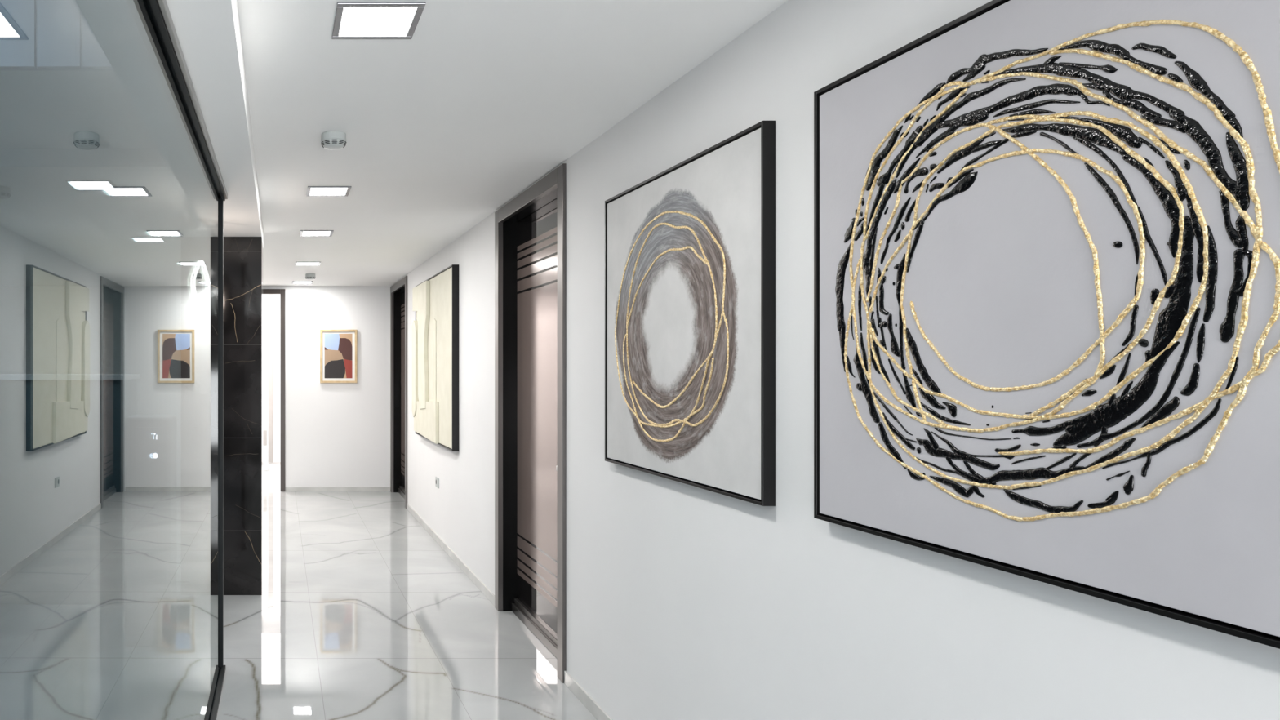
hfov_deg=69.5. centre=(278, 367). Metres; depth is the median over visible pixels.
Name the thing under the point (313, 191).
diffuser
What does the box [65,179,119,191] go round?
recessed light
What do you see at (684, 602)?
wall
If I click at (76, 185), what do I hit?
diffuser
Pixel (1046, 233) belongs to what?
abstract painting
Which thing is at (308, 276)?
smoke detector
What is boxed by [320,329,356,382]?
framed print
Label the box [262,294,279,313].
wall
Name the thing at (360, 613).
floor
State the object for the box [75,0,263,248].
ceiling beam
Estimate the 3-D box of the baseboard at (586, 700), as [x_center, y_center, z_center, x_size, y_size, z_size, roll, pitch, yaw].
[1.315,1.421,2.890,0.010,0.058,10.978,0,0,0]
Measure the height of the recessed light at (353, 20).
0.006 m
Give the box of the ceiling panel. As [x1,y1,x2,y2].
[0,0,114,71]
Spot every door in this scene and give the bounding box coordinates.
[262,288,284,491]
[390,275,407,508]
[494,163,565,683]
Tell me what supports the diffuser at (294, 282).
attached to the recessed light at (293, 282)
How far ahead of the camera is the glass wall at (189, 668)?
2.52 m
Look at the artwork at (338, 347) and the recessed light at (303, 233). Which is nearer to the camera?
the recessed light at (303, 233)
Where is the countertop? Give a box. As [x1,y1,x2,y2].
[0,373,139,380]
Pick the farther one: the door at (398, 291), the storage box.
the storage box
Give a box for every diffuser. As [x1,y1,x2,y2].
[71,182,114,189]
[134,237,159,241]
[293,281,311,283]
[297,262,318,265]
[302,231,330,235]
[310,187,346,195]
[338,7,416,35]
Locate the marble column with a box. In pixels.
[223,236,262,595]
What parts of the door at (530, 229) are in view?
threshold rail, glass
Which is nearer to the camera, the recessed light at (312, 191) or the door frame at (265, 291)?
the recessed light at (312, 191)
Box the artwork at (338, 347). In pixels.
[324,333,351,377]
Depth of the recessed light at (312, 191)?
4.41 m
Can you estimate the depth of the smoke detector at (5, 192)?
4.30 m
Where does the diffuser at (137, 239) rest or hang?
attached to the recessed light at (138, 239)
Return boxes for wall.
[0,285,391,491]
[133,0,227,719]
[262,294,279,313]
[391,0,1279,719]
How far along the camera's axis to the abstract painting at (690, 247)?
2.51 m
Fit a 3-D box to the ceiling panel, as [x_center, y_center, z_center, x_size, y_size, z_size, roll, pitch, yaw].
[-2.010,-1.268,2.842,3.180,0.465,0.035,0,0,0]
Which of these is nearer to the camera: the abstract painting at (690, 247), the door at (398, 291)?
the abstract painting at (690, 247)
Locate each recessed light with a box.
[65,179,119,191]
[130,236,159,242]
[292,281,312,284]
[294,262,320,265]
[299,230,333,236]
[306,186,351,196]
[331,2,426,39]
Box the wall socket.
[435,476,439,488]
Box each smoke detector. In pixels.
[0,185,10,199]
[305,273,315,279]
[320,130,346,149]
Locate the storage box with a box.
[262,426,268,471]
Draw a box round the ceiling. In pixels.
[0,0,787,285]
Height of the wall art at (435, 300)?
1.365 m
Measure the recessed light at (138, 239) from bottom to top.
0.006 m
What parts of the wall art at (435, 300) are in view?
raised panel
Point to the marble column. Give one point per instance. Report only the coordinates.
(242, 255)
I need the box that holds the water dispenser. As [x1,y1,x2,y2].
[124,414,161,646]
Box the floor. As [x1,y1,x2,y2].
[0,464,596,719]
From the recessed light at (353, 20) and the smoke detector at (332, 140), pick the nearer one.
the recessed light at (353, 20)
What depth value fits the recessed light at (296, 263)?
7.47 m
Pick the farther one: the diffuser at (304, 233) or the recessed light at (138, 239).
the recessed light at (138, 239)
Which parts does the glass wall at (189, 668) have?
rail, post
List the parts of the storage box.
drawer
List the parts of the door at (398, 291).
threshold rail, glass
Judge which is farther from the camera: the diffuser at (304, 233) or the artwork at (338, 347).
the artwork at (338, 347)
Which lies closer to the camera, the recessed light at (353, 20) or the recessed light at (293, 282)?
the recessed light at (353, 20)
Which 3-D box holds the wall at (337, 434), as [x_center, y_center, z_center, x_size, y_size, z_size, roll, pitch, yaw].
[-1.140,0.250,9.650,4.920,2.400,0.120,0,0,0]
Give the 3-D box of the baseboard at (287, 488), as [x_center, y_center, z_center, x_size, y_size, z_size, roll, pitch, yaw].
[0.690,1.425,9.585,1.220,0.050,0.010,0,0,0]
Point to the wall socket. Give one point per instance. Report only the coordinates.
(437, 479)
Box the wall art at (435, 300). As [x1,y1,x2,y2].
[412,264,458,451]
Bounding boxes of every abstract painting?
[604,120,775,506]
[813,0,1279,648]
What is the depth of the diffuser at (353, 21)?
2.25 m
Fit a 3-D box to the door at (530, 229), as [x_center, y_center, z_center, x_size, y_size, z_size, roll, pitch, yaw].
[1.382,0.258,4.350,0.156,2.385,1.180,0,0,0]
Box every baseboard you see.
[285,486,389,491]
[406,503,612,719]
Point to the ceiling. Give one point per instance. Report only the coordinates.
(444, 126)

